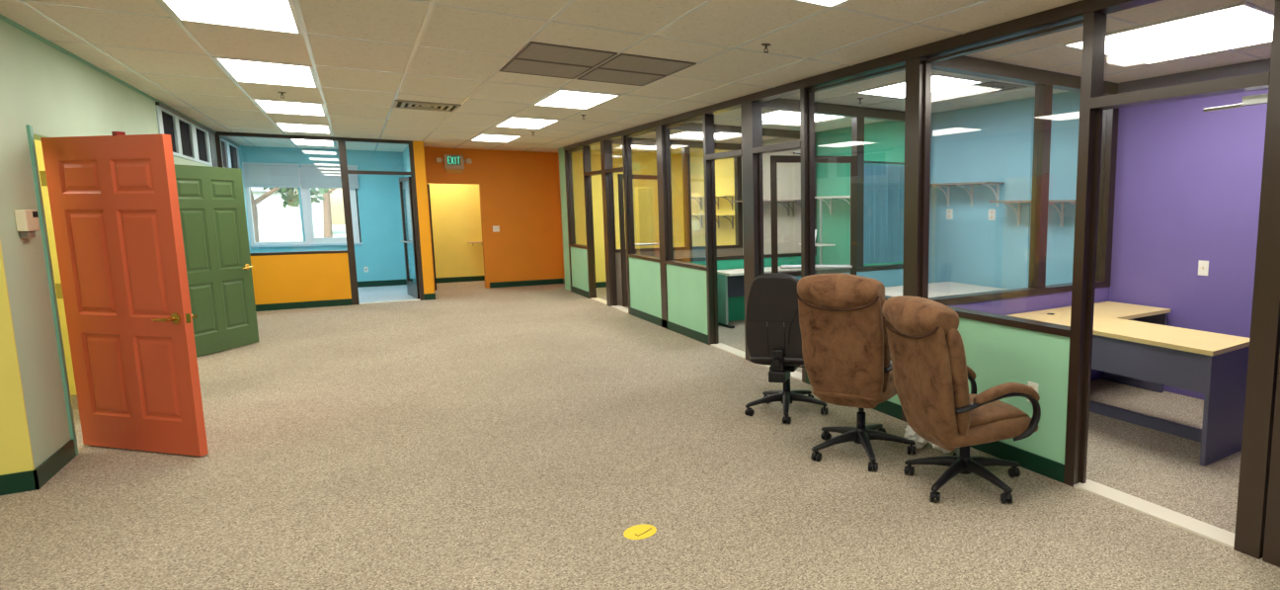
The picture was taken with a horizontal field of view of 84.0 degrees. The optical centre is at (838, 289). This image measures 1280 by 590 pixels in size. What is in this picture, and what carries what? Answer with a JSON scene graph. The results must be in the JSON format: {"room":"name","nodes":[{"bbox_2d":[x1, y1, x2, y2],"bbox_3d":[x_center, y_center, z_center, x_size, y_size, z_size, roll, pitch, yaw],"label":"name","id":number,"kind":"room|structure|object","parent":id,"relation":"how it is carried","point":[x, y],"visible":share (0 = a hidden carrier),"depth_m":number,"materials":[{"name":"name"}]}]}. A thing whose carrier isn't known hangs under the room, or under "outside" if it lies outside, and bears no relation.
{"room":"open office area","nodes":[
{"label":"open office area","id":0,"kind":"room"},
{"bbox_2d":[0,241,34,475],"bbox_3d":[-6.455,-0.055,2.549,4.394,2.727,0.120,-5,9,-35],"label":"wall","id":1,"kind":"structure","parent":0,"point":[16,454],"depth_m":3.83,"materials":[{"name":"yellow paint"}]},
{"bbox_2d":[0,469,39,494],"bbox_3d":[-6.412,1.247,2.658,4.406,0.115,0.012,-5,9,-35],"label":"baseboard","id":2,"kind":"structure","parent":1,"relation":"attached to","point":[10,483],"depth_m":3.87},
{"bbox_2d":[34,139,76,403],"bbox_3d":[-6.629,-0.220,3.892,2.874,2.727,2.290,-5,9,-35],"label":"wall","id":3,"kind":"structure","parent":0,"point":[39,149],"depth_m":5.44,"materials":[{"name":"yellow paint"}]},
{"bbox_2d":[0,13,251,469],"bbox_3d":[-7.846,-0.746,8.182,0.135,2.727,10.968,-5,9,-35],"label":"wall","id":4,"kind":"structure","parent":0,"point":[44,86],"depth_m":4.20,"materials":[{"name":"green paint"}]},
{"bbox_2d":[13,209,39,238],"bbox_3d":[-4.807,-0.392,4.035,0.048,0.165,0.190,-5,9,-35],"label":"thermostat","id":5,"kind":"object","parent":4,"relation":"attached to","point":[27,220],"visible":1,"depth_m":3.99,"materials":[{"name":"beige plastic"}]},
{"bbox_2d":[25,124,79,455],"bbox_3d":[-5.349,-0.013,4.710,0.144,2.117,1.069,-5,9,-35],"label":"door frame","id":6,"kind":"structure","parent":4,"relation":"attached to","point":[32,136],"depth_m":4.32,"materials":[{"name":"green paint"}]},
{"bbox_2d":[33,439,76,489],"bbox_3d":[-6.939,0.694,7.170,0.012,0.115,8.042,-5,9,-35],"label":"baseboard","id":7,"kind":"structure","parent":4,"relation":"attached to","point":[49,467],"depth_m":4.14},
{"bbox_2d":[39,131,208,456],"bbox_3d":[-4.672,0.033,4.423,1.116,2.073,0.187,2,7,12],"label":"door","id":8,"kind":"structure","parent":4,"relation":"in","point":[123,287],"depth_m":4.38,"materials":[{"name":"red paint"}]},
{"bbox_2d":[155,101,218,166],"bbox_3d":[-8.170,-1.878,8.527,0.140,0.510,3.570,-5,9,-35],"label":"window","id":9,"kind":"structure","parent":4,"relation":"in","point":[191,140],"depth_m":8.38,"materials":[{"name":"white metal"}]},
{"bbox_2d":[173,163,259,356],"bbox_3d":[-6.943,-0.331,7.510,0.187,2.043,1.058,0,7,-2],"label":"door","id":10,"kind":"structure","parent":4,"relation":"in","point":[211,201],"depth_m":7.59,"materials":[{"name":"green paint"}]},
{"bbox_2d":[220,136,239,168],"bbox_3d":[-10.068,-2.204,11.188,0.140,0.510,2.200,-5,9,-35],"label":"window","id":11,"kind":"structure","parent":4,"relation":"in","point":[230,153],"depth_m":11.17,"materials":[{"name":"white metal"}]},
{"bbox_2d":[250,187,333,236],"bbox_3d":[-40.346,-5.998,45.787,10.300,4.600,6.800,-5,9,-35],"label":"sky","id":12,"kind":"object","parent":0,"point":[274,219],"visible":0.17,"depth_m":44.81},
{"bbox_2d":[250,252,351,304],"bbox_3d":[-8.699,-0.136,10.855,1.481,0.865,0.106,-5,9,-35],"label":"wall","id":13,"kind":"structure","parent":0,"point":[295,278],"depth_m":10.86,"materials":[{"name":"orange paint"}]},
{"bbox_2d":[255,298,352,311],"bbox_3d":[-8.665,0.248,10.853,1.481,0.105,0.012,-5,9,-35],"label":"baseboard","id":14,"kind":"structure","parent":13,"relation":"attached to","point":[348,301],"depth_m":10.91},
{"bbox_2d":[214,131,412,255],"bbox_3d":[-8.277,-1.525,10.982,2.511,1.862,0.110,-5,9,-35],"label":"window","id":15,"kind":"structure","parent":13,"relation":"in","point":[217,134],"depth_m":10.69,"materials":[{"name":"brown metal"}]},
{"bbox_2d":[258,224,346,241],"bbox_3d":[-30.876,-3.354,43.533,120.000,0.100,73.120,-5,9,-35],"label":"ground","id":16,"kind":"structure","parent":0,"point":[339,230],"depth_m":43.62,"materials":[{"name":"white plant"}]},
{"bbox_2d":[249,187,330,241],"bbox_3d":[-15.970,-3.068,18.391,3.393,5.474,4.512,-2,7,-14],"label":"tree","id":17,"kind":"object","parent":16,"relation":"on","point":[289,199],"visible":0.05,"depth_m":19.52,"materials":[{"name":"green plant"}]},
{"bbox_2d":[322,188,335,238],"bbox_3d":[-27.095,-6.500,35.493,7.441,8.117,5.660,-5,9,-35],"label":"tree","id":18,"kind":"object","parent":16,"relation":"on","point":[327,217],"visible":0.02,"depth_m":35.76,"materials":[{"name":"beige plant"}]},
{"bbox_2d":[240,146,411,281],"bbox_3d":[-10.003,-1.388,13.421,2.700,2.727,0.140,-5,9,-35],"label":"wall","id":19,"kind":"structure","parent":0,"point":[381,251],"depth_m":13.74,"materials":[{"name":"blue paint"}]},
{"bbox_2d":[241,161,300,221],"bbox_3d":[-10.642,-1.786,12.774,0.890,1.175,0.060,-5,9,-35],"label":"window blind","id":20,"kind":"object","parent":19,"relation":"attached to","point":[256,175],"visible":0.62,"depth_m":12.72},
{"bbox_2d":[244,166,363,246],"bbox_3d":[-10.307,-1.601,13.122,1.770,1.498,0.150,-5,9,-35],"label":"window","id":21,"kind":"structure","parent":19,"relation":"attached to","point":[307,229],"depth_m":13.15,"materials":[{"name":"white plastic"}]},
{"bbox_2d":[299,163,359,225],"bbox_3d":[-9.898,-1.851,13.297,0.905,1.175,0.060,-5,9,-35],"label":"window blind","id":22,"kind":"object","parent":19,"relation":"attached to","point":[321,175],"visible":0.96,"depth_m":13.19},
{"bbox_2d":[402,145,415,282],"bbox_3d":[-8.111,-1.339,13.023,0.075,2.727,2.980,-5,9,-35],"label":"wall","id":23,"kind":"structure","parent":0,"point":[406,159],"depth_m":13.58,"materials":[{"name":"blue paint"}]},
{"bbox_2d":[357,278,412,287],"bbox_3d":[-9.943,-0.086,13.530,2.511,0.115,0.012,-5,9,-35],"label":"baseboard","id":24,"kind":"structure","parent":23,"relation":"attached to","point":[389,281],"depth_m":13.94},
{"bbox_2d":[412,140,434,293],"bbox_3d":[-7.524,-1.247,12.268,0.155,2.727,1.280,-5,9,-35],"label":"wall column","id":25,"kind":"structure","parent":0,"point":[419,154],"depth_m":11.74,"materials":[{"name":"orange paint"}]},
{"bbox_2d":[429,183,484,277],"bbox_3d":[-7.320,-1.498,14.315,2.720,2.727,1.610,-5,9,-35],"label":"wall","id":26,"kind":"structure","parent":0,"point":[454,207],"depth_m":14.58,"materials":[{"name":"yellow paint"}]},
{"bbox_2d":[435,275,484,283],"bbox_3d":[-7.721,-0.266,15.018,2.540,0.110,0.012,-5,9,-35],"label":"baseboard","id":27,"kind":"structure","parent":26,"relation":"attached to","point":[474,278],"depth_m":14.69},
{"bbox_2d":[423,147,562,282],"bbox_3d":[-6.853,-1.409,13.591,2.640,2.727,0.120,-5,9,-35],"label":"wall","id":28,"kind":"structure","parent":0,"point":[521,190],"depth_m":13.76,"materials":[{"name":"orange paint"}]},
{"bbox_2d":[435,154,472,172],"bbox_3d":[-7.338,-2.408,12.999,0.600,0.345,0.080,-5,9,-35],"label":"exit sign","id":29,"kind":"object","parent":28,"relation":"attached to","point":[452,163],"visible":1,"depth_m":12.97,"materials":[{"name":"beige plastic"}]},
{"bbox_2d":[426,180,489,291],"bbox_3d":[-7.411,-1.050,13.236,1.010,2.100,0.142,-5,9,-35],"label":"door frame","id":30,"kind":"structure","parent":28,"relation":"attached to","point":[481,184],"depth_m":13.39,"materials":[{"name":"orange paint"}]},
{"bbox_2d":[489,278,562,288],"bbox_3d":[-6.390,-0.140,13.995,1.400,0.110,0.012,-5,9,-35],"label":"baseboard","id":31,"kind":"structure","parent":28,"relation":"attached to","point":[550,280],"depth_m":13.97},
{"bbox_2d":[557,152,564,278],"bbox_3d":[-5.493,-1.443,13.866,0.100,2.727,1.000,-5,9,-35],"label":"wall","id":32,"kind":"structure","parent":0,"point":[557,152],"depth_m":14.18,"materials":[{"name":"orange paint"}]},
{"bbox_2d":[558,147,588,291],"bbox_3d":[-4.785,-1.300,12.700,0.303,2.727,1.735,-5,9,-35],"label":"wall","id":33,"kind":"structure","parent":0,"point":[560,150],"depth_m":12.95,"materials":[{"name":"paint"}]},
{"bbox_2d":[567,148,586,248],"bbox_3d":[-4.713,-1.658,12.362,0.116,1.770,1.175,-5,9,-35],"label":"window","id":34,"kind":"structure","parent":33,"relation":"in","point":[573,244],"depth_m":12.80,"materials":[{"name":"brown metal"}]},
{"bbox_2d":[0,0,1275,154],"bbox_3d":[-3.487,-1.752,4.705,11.950,0.124,22.000,-5,9,-35],"label":"ceiling","id":35,"kind":"structure","parent":0,"point":[364,56],"depth_m":4.97,"materials":[{"name":"tile"}]},
{"bbox_2d":[159,0,302,34],"bbox_3d":[-3.328,-1.565,3.709,0.586,0.016,1.195,-5,9,-35],"label":"recessed light","id":36,"kind":"object","parent":35,"relation":"in","point":[280,16],"visible":1,"depth_m":3.90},
{"bbox_2d":[212,56,318,87],"bbox_3d":[-4.737,-1.807,5.684,0.586,0.016,1.195,-5,9,-35],"label":"recessed light","id":37,"kind":"object","parent":35,"relation":"in","point":[238,69],"visible":1,"depth_m":5.62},
{"bbox_2d":[251,98,326,116],"bbox_3d":[-6.146,-2.049,7.660,0.586,0.016,1.195,-5,9,-35],"label":"recessed light","id":38,"kind":"object","parent":35,"relation":"in","point":[267,106],"visible":1,"depth_m":7.58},
{"bbox_2d":[274,122,331,133],"bbox_3d":[-7.554,-2.292,9.635,0.586,0.016,1.195,-5,9,-35],"label":"recessed light","id":39,"kind":"object","parent":35,"relation":"in","point":[283,126],"visible":1,"depth_m":9.58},
{"bbox_2d":[392,99,461,111],"bbox_3d":[-4.553,-2.031,7.521,0.610,0.018,0.610,-5,9,-35],"label":"ceiling vent","id":40,"kind":"object","parent":35,"relation":"in","point":[401,104],"visible":1,"depth_m":7.49,"materials":[{"name":"metal"}]},
{"bbox_2d":[470,133,522,142],"bbox_3d":[-5.564,-2.463,11.034,0.586,0.016,1.195,-5,9,-35],"label":"recessed light","id":41,"kind":"object","parent":35,"relation":"in","point":[482,136],"visible":1,"depth_m":10.96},
{"bbox_2d":[493,116,559,129],"bbox_3d":[-4.155,-2.221,9.058,0.586,0.016,1.195,-5,9,-35],"label":"recessed light","id":42,"kind":"object","parent":35,"relation":"in","point":[512,121],"visible":1,"depth_m":9.02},
{"bbox_2d":[498,58,593,79],"bbox_3d":[-2.364,-1.786,5.499,0.590,0.012,0.590,-5,9,-35],"label":"ceiling vent","id":43,"kind":"object","parent":35,"relation":"in","point":[515,65],"visible":0.98,"depth_m":5.47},
{"bbox_2d":[513,41,617,67],"bbox_3d":[-2.011,-1.726,5.005,0.590,0.012,0.590,-5,9,-35],"label":"ceiling vent","id":44,"kind":"object","parent":35,"relation":"in","point":[537,51],"visible":1,"depth_m":4.97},
{"bbox_2d":[532,88,621,109],"bbox_3d":[-2.747,-1.979,7.083,0.586,0.016,1.195,-5,9,-35],"label":"recessed light","id":45,"kind":"object","parent":35,"relation":"in","point":[560,98],"visible":1,"depth_m":7.02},
{"bbox_2d":[576,67,665,85],"bbox_3d":[-1.866,-1.829,5.848,0.590,0.012,0.590,-5,9,-35],"label":"ceiling vent","id":46,"kind":"object","parent":35,"relation":"in","point":[596,74],"visible":1,"depth_m":5.85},
{"bbox_2d":[596,53,696,76],"bbox_3d":[-1.514,-1.769,5.354,0.590,0.012,0.590,-5,9,-35],"label":"ceiling vent","id":47,"kind":"object","parent":35,"relation":"in","point":[622,61],"visible":1,"depth_m":5.32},
{"bbox_2d":[669,131,733,138],"bbox_3d":[-1.999,-2.377,10.331,0.800,0.016,1.280,-5,9,-35],"label":"recessed light","id":48,"kind":"object","parent":35,"relation":"in","point":[681,133],"visible":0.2,"depth_m":10.51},
{"bbox_2d":[761,110,799,123],"bbox_3d":[-0.617,-2.139,8.389,0.865,0.016,0.866,-5,9,-35],"label":"recessed light","id":49,"kind":"object","parent":35,"relation":"in","point":[784,116],"depth_m":8.33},
{"bbox_2d":[793,0,850,7],"bbox_3d":[0.071,-1.494,3.132,0.586,0.016,1.195,-5,9,-35],"label":"recessed light","id":50,"kind":"object","parent":35,"relation":"in","point":[824,3],"visible":1,"depth_m":3.69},
{"bbox_2d":[855,80,905,98],"bbox_3d":[0.614,-1.901,6.447,0.645,0.016,0.784,-5,9,-35],"label":"recessed light","id":51,"kind":"object","parent":35,"relation":"in","point":[897,89],"depth_m":6.51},
{"bbox_2d":[931,73,985,92],"bbox_3d":[0.864,-1.858,6.102,0.649,0.016,0.722,-5,9,-35],"label":"recessed light","id":52,"kind":"object","parent":35,"relation":"in","point":[941,82],"depth_m":6.07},
{"bbox_2d":[957,80,1027,93],"bbox_3d":[1.440,-1.888,6.350,0.480,0.015,0.480,-5,9,-35],"label":"ceiling vent","id":53,"kind":"object","parent":35,"relation":"in","point":[992,87],"visible":0.99,"depth_m":6.33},
{"bbox_2d":[1060,1,1274,64],"bbox_3d":[2.310,-1.660,4.487,1.070,0.016,1.190,-5,9,-35],"label":"recessed light","id":54,"kind":"object","parent":35,"relation":"in","point":[1245,24],"visible":1,"depth_m":4.42,"materials":[{"name":"plastic"}]},
{"bbox_2d":[0,280,1279,589],"bbox_3d":[-3.528,1.066,5.021,11.850,0.100,22.000,-5,9,-35],"label":"floor","id":55,"kind":"structure","parent":0,"point":[473,436],"depth_m":3.98,"materials":[{"name":"carpet"}]},
{"bbox_2d":[337,140,359,304],"bbox_3d":[-8.054,-1.087,11.194,0.095,2.672,0.110,-5,9,-35],"label":"post","id":56,"kind":"object","parent":55,"relation":"on","point":[342,144],"visible":1,"depth_m":11.15,"materials":[{"name":"brown metal"}]},
{"bbox_2d":[408,144,424,300],"bbox_3d":[-7.275,-1.154,11.738,0.060,2.672,0.115,-5,9,-35],"label":"post","id":57,"kind":"object","parent":55,"relation":"on","point":[411,149],"visible":1,"depth_m":11.69,"materials":[{"name":"brown metal"}]},
{"bbox_2d":[347,169,419,299],"bbox_3d":[-7.888,-1.177,11.849,0.940,2.670,0.986,-5,9,-35],"label":"door frame","id":58,"kind":"structure","parent":57,"relation":"attached to","point":[413,289],"depth_m":11.91,"materials":[{"name":"brown metal"}]},
{"bbox_2d":[563,150,575,291],"bbox_3d":[-5.071,-1.293,12.920,0.112,2.660,0.070,-5,9,-35],"label":"post","id":59,"kind":"object","parent":55,"relation":"on","point":[565,151],"visible":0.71,"depth_m":12.85,"materials":[{"name":"brown metal"}]},
{"bbox_2d":[582,146,596,298],"bbox_3d":[-4.353,-1.169,11.913,0.112,2.660,0.065,-5,9,-35],"label":"post","id":60,"kind":"object","parent":55,"relation":"on","point":[586,149],"visible":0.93,"depth_m":11.87,"materials":[{"name":"brown metal"}]},
{"bbox_2d":[600,140,617,306],"bbox_3d":[-3.713,-1.060,11.016,0.112,2.660,0.190,-5,9,-35],"label":"post","id":61,"kind":"object","parent":55,"relation":"on","point":[605,145],"visible":0.93,"depth_m":10.95,"materials":[{"name":"brown metal"}]},
{"bbox_2d":[621,135,635,314],"bbox_3d":[-3.124,-0.958,10.190,0.112,2.660,0.070,-5,9,-35],"label":"post","id":62,"kind":"object","parent":55,"relation":"on","point":[624,153],"visible":0.57,"depth_m":10.12,"materials":[{"name":"brown metal"}]},
{"bbox_2d":[623,524,656,539],"bbox_3d":[-0.992,1.211,3.409,0.160,0.004,0.160,-5,9,-35],"label":"floor sticker","id":63,"kind":"object","parent":55,"relation":"on","point":[638,531],"visible":1,"depth_m":3.40,"materials":[{"name":"yellow"}]},
{"bbox_2d":[655,125,673,326],"bbox_3d":[-2.283,-0.814,9.011,0.112,2.660,0.200,-5,9,-35],"label":"post","id":64,"kind":"object","parent":55,"relation":"on","point":[660,130],"visible":0.71,"depth_m":8.93,"materials":[{"name":"brown metal"}]},
{"bbox_2d":[702,113,719,345],"bbox_3d":[-1.474,-0.675,7.877,0.112,2.660,0.060,-5,9,-35],"label":"post","id":65,"kind":"object","parent":55,"relation":"on","point":[707,120],"visible":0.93,"depth_m":7.83,"materials":[{"name":"brown metal"}]},
{"bbox_2d":[740,101,764,360],"bbox_3d":[-0.876,-0.572,7.038,0.112,2.660,0.230,-5,9,-35],"label":"post","id":66,"kind":"object","parent":55,"relation":"on","point":[752,117],"visible":0.71,"depth_m":6.93,"materials":[{"name":"brown metal"}]},
{"bbox_2d":[717,265,800,327],"bbox_3d":[-0.559,0.125,9.233,1.700,0.742,1.780,-5,9,-35],"label":"desk","id":67,"kind":"object","parent":55,"relation":"on","point":[730,282],"visible":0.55,"depth_m":9.34,"materials":[{"name":"white laminate"}]},
{"bbox_2d":[798,199,835,264],"bbox_3d":[-0.298,-0.801,9.725,0.300,0.978,0.540,-5,9,-35],"label":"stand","id":68,"kind":"object","parent":67,"relation":"on","point":[821,244],"visible":0.42,"depth_m":9.68,"materials":[{"name":"metal"}]},
{"bbox_2d":[744,273,828,423],"bbox_3d":[-0.385,0.408,5.336,0.639,1.129,0.662,1,7,10],"label":"office chair","id":69,"kind":"object","parent":55,"relation":"on","point":[773,338],"visible":0.82,"depth_m":5.06,"materials":[{"name":"black plastic"}]},
{"bbox_2d":[800,87,814,382],"bbox_3d":[-0.273,-0.468,6.191,0.112,2.660,0.060,-5,9,-35],"label":"post","id":70,"kind":"object","parent":55,"relation":"on","point":[803,91],"visible":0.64,"depth_m":6.09,"materials":[{"name":"brown metal"}]},
{"bbox_2d":[796,272,916,471],"bbox_3d":[0.155,0.475,4.389,0.687,1.226,0.842,2,7,16],"label":"office chair","id":71,"kind":"object","parent":55,"relation":"on","point":[847,360],"visible":0.89,"depth_m":4.08,"materials":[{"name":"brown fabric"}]},
{"bbox_2d":[901,57,929,421],"bbox_3d":[0.574,-0.323,5.005,0.112,2.660,0.150,-5,9,-35],"label":"post","id":72,"kind":"object","parent":55,"relation":"on","point":[915,68],"visible":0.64,"depth_m":4.90,"materials":[{"name":"brown metal"}]},
{"bbox_2d":[903,424,929,448],"bbox_3d":[0.554,0.976,4.615,0.233,0.176,0.187,-5,9,-35],"label":"crumpled paper","id":73,"kind":"object","parent":55,"relation":"on","point":[910,434],"visible":0.37,"depth_m":4.55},
{"bbox_2d":[884,281,1007,297],"bbox_3d":[1.034,0.378,7.172,1.460,0.742,1.150,-5,9,-35],"label":"writing desk","id":74,"kind":"object","parent":55,"relation":"on","point":[942,288],"visible":0.14,"depth_m":7.29,"materials":[{"name":"white laminate"}]},
{"bbox_2d":[881,295,1040,503],"bbox_3d":[0.706,0.584,3.894,0.821,1.131,0.676,-4,8,-31],"label":"office chair","id":75,"kind":"object","parent":55,"relation":"on","point":[931,373],"visible":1,"depth_m":3.71,"materials":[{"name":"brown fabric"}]},
{"bbox_2d":[968,394,1029,426],"bbox_3d":[0.803,0.698,3.989,0.530,0.105,0.439,-4,8,-27],"label":"seat cushion","id":76,"kind":"object","parent":75,"relation":"on","point":[998,412],"depth_m":3.82,"materials":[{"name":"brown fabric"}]},
{"bbox_2d":[947,286,1109,380],"bbox_3d":[1.569,0.477,5.818,2.333,0.875,0.100,-5,9,-35],"label":"divider","id":77,"kind":"object","parent":55,"relation":"on","point":[1011,305],"visible":0.18,"depth_m":5.77,"materials":[{"name":"purple paint"}]},
{"bbox_2d":[927,55,1119,305],"bbox_3d":[1.569,-0.876,5.652,2.333,1.852,0.120,-5,9,-35],"label":"window","id":78,"kind":"structure","parent":77,"relation":"on","point":[1044,81],"depth_m":5.74,"materials":[{"name":"brown metal"}]},
{"bbox_2d":[1063,10,1106,486],"bbox_3d":[1.396,-0.181,3.852,0.112,2.660,0.065,-5,9,-35],"label":"post","id":79,"kind":"object","parent":55,"relation":"on","point":[1094,23],"visible":0.93,"depth_m":3.80,"materials":[{"name":"brown metal"}]},
{"bbox_2d":[1006,301,1249,466],"bbox_3d":[2.408,0.606,5.297,1.480,0.746,1.680,-5,9,-35],"label":"desk","id":80,"kind":"object","parent":55,"relation":"on","point":[1134,345],"visible":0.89,"depth_m":4.56,"materials":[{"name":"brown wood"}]},
{"bbox_2d":[1233,0,1279,559],"bbox_3d":[1.960,-0.084,3.060,0.112,2.660,0.110,-5,9,-35],"label":"post","id":81,"kind":"object","parent":55,"relation":"on","point":[1264,338],"visible":0.88,"depth_m":3.06,"materials":[{"name":"brown metal"}]},
{"bbox_2d":[571,149,735,282],"bbox_3d":[-3.534,-1.330,12.950,2.430,2.727,2.970,-5,9,-35],"label":"wall","id":82,"kind":"structure","parent":0,"point":[645,192],"depth_m":13.73,"materials":[{"name":"paint"}]},
{"bbox_2d":[584,169,607,305],"bbox_3d":[-4.041,-1.111,11.498,0.146,2.645,0.980,-5,9,-35],"label":"door","id":83,"kind":"structure","parent":82,"relation":"in","point":[599,172],"depth_m":11.85,"materials":[{"name":"brown metal"}]},
{"bbox_2d":[628,256,707,334],"bbox_3d":[-2.297,0.070,9.140,0.090,0.875,2.790,-5,9,-35],"label":"wall","id":84,"kind":"structure","parent":0,"point":[686,286],"depth_m":8.83,"materials":[{"name":"green paint"}]},
{"bbox_2d":[626,129,659,262],"bbox_3d":[-2.724,-1.316,9.573,0.116,1.770,1.320,-5,9,-35],"label":"window","id":85,"kind":"structure","parent":84,"relation":"in","point":[638,256],"depth_m":10.05,"materials":[{"name":"brown metal"}]},
{"bbox_2d":[630,307,708,344],"bbox_3d":[-2.339,0.453,9.158,0.012,0.110,2.790,-5,9,-35],"label":"baseboard","id":86,"kind":"structure","parent":84,"relation":"attached to","point":[675,327],"depth_m":8.92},
{"bbox_2d":[664,116,706,270],"bbox_3d":[-1.860,-1.167,8.362,0.116,1.770,1.270,-5,9,-35],"label":"window","id":87,"kind":"structure","parent":84,"relation":"in","point":[670,261],"depth_m":8.81,"materials":[{"name":"brown metal"}]},
{"bbox_2d":[615,247,742,305],"bbox_3d":[-2.719,-0.260,11.830,2.333,0.875,0.100,-5,9,-35],"label":"wall","id":88,"kind":"structure","parent":0,"point":[722,251],"depth_m":11.68,"materials":[{"name":"beige paint"}]},
{"bbox_2d":[604,137,659,313],"bbox_3d":[-3.078,-1.031,10.846,0.958,2.645,0.955,-5,9,-35],"label":"door","id":89,"kind":"structure","parent":88,"relation":"in","point":[619,169],"depth_m":10.93,"materials":[{"name":"brown metal"}]},
{"bbox_2d":[610,137,742,252],"bbox_3d":[-2.719,-1.613,11.664,2.333,1.852,0.120,-5,9,-35],"label":"window","id":90,"kind":"structure","parent":88,"relation":"in","point":[685,145],"depth_m":11.75,"materials":[{"name":"brown metal"}]},
{"bbox_2d":[687,254,816,320],"bbox_3d":[-1.315,-0.019,9.861,2.333,0.875,0.100,-5,9,-35],"label":"wall","id":91,"kind":"structure","parent":0,"point":[736,304],"depth_m":9.73,"materials":[{"name":"teal paint"}]},
{"bbox_2d":[669,122,816,261],"bbox_3d":[-1.315,-1.372,9.695,2.333,1.852,0.120,-5,9,-35],"label":"window","id":92,"kind":"structure","parent":91,"relation":"in","point":[692,126],"depth_m":9.62,"materials":[{"name":"brown metal"}]},
{"bbox_2d":[794,268,903,286],"bbox_3d":[0.113,0.227,7.860,2.333,0.875,0.100,-5,9,-35],"label":"wall","id":93,"kind":"structure","parent":0,"point":[888,278],"depth_m":8.08,"materials":[{"name":"blue paint"}]},
{"bbox_2d":[761,97,904,275],"bbox_3d":[0.113,-1.127,7.694,2.333,1.852,0.120,-5,9,-35],"label":"window","id":94,"kind":"structure","parent":93,"relation":"in","point":[857,115],"depth_m":7.68,"materials":[{"name":"brown metal"}]},
{"bbox_2d":[863,160,904,263],"bbox_3d":[0.562,-0.935,8.223,0.920,1.212,0.132,-5,9,-35],"label":"curtain","id":95,"kind":"object","parent":94,"relation":"hanging from","point":[884,184],"visible":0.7,"depth_m":8.19,"materials":[{"name":"teal fabric"}]},
{"bbox_2d":[563,0,1161,151],"bbox_3d":[-1.263,-1.988,7.410,0.118,0.072,13.260,-5,9,-35],"label":"beam","id":96,"kind":"structure","parent":0,"point":[1073,12],"depth_m":4.75,"materials":[{"name":"brown metal"}]},
{"bbox_2d":[705,107,745,358],"bbox_3d":[-1.190,-0.621,7.500,0.146,2.645,0.890,-5,9,-35],"label":"door","id":97,"kind":"structure","parent":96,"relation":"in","point":[734,153],"depth_m":7.79,"materials":[{"name":"brown metal"}]},
{"bbox_2d":[752,140,857,381],"bbox_3d":[-0.212,-0.537,6.819,0.949,2.645,0.900,-5,9,-35],"label":"door","id":98,"kind":"structure","parent":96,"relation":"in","point":[793,145],"depth_m":6.93,"materials":[{"name":"brown metal"}]},
{"bbox_2d":[741,90,1107,289],"bbox_3d":[0.421,-0.896,9.405,0.100,2.727,7.430,-5,9,-35],"label":"wall","id":99,"kind":"structure","parent":0,"point":[985,142],"depth_m":7.77,"materials":[{"name":"paint"}]},
{"bbox_2d":[929,181,1004,206],"bbox_3d":[1.349,-1.080,7.730,0.280,0.260,1.140,-5,9,-35],"label":"wall shelf","id":100,"kind":"object","parent":99,"relation":"attached to","point":[971,184],"visible":0.96,"depth_m":7.59,"materials":[{"name":"beige paint"}]},
{"bbox_2d":[1023,96,1034,287],"bbox_3d":[1.981,-0.615,7.114,0.020,2.727,0.040,-5,9,-35],"label":"trim","id":101,"kind":"structure","parent":99,"relation":"attached to","point":[1031,101],"depth_m":7.05,"materials":[{"name":"blue paint"}]},
{"bbox_2d":[988,199,1075,226],"bbox_3d":[2.031,-0.764,6.798,0.280,0.260,1.140,-5,9,-35],"label":"wall shelf","id":102,"kind":"object","parent":99,"relation":"attached to","point":[1052,201],"visible":0.71,"depth_m":6.75,"materials":[{"name":"beige paint"}]},
{"bbox_2d":[887,317,1069,464],"bbox_3d":[0.561,0.561,5.132,0.090,0.875,2.825,-5,9,-35],"label":"wall","id":103,"kind":"structure","parent":0,"point":[998,354],"depth_m":4.19,"materials":[{"name":"green paint"}]},
{"bbox_2d":[805,371,901,419],"bbox_3d":[0.097,0.872,5.743,0.012,0.110,1.360,-5,9,-35],"label":"baseboard","id":104,"kind":"structure","parent":103,"relation":"attached to","point":[888,407],"depth_m":5.30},
{"bbox_2d":[807,65,905,300],"bbox_3d":[0.136,-0.824,5.563,0.116,1.770,1.360,-5,9,-35],"label":"window","id":105,"kind":"structure","parent":103,"relation":"in","point":[811,168],"depth_m":6.06,"materials":[{"name":"brown metal"}]},
{"bbox_2d":[920,19,1083,336],"bbox_3d":[0.995,-0.676,4.358,0.116,1.770,1.315,-5,9,-35],"label":"window","id":106,"kind":"structure","parent":103,"relation":"in","point":[1051,328],"depth_m":4.61,"materials":[{"name":"brown metal"}]},
{"bbox_2d":[969,440,1064,482],"bbox_3d":[0.956,1.019,4.538,0.012,0.110,1.315,-5,9,-35],"label":"baseboard","id":107,"kind":"structure","parent":103,"relation":"attached to","point":[1048,467],"depth_m":4.23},
{"bbox_2d":[1073,71,1270,549],"bbox_3d":[1.722,-0.131,3.502,0.244,2.645,0.890,-5,9,-35],"label":"door frame","id":108,"kind":"structure","parent":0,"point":[1256,81],"depth_m":3.57,"materials":[{"name":"brown metal"}]},
{"bbox_2d":[1108,88,1268,399],"bbox_3d":[2.628,-0.275,4.340,2.393,2.727,3.450,-5,9,-35],"label":"wall","id":109,"kind":"structure","parent":0,"point":[1188,178],"depth_m":5.73,"materials":[{"name":"paint"}]},
{"bbox_2d":[1118,58,1271,93],"bbox_3d":[3.496,-1.656,4.821,0.030,0.102,3.300,-5,9,-35],"label":"trim","id":110,"kind":"structure","parent":109,"relation":"attached to","point":[1257,66],"depth_m":5.57,"materials":[{"name":"metal"}]},
{"bbox_3d":[3.941,0.220,0.307,0.120,2.727,5.900,-5,9,-35],"label":"wall","id":111,"kind":"structure","parent":0,"visible":0},
{"bbox_2d":[1262,347,1279,566],"bbox_3d":[2.120,-0.049,2.855,0.132,2.640,0.385,-5,9,-35],"label":"panel","id":112,"kind":"object","parent":111,"relation":"attached to","point":[1271,545],"visible":1,"depth_m":3.07,"materials":[{"name":"wood"}]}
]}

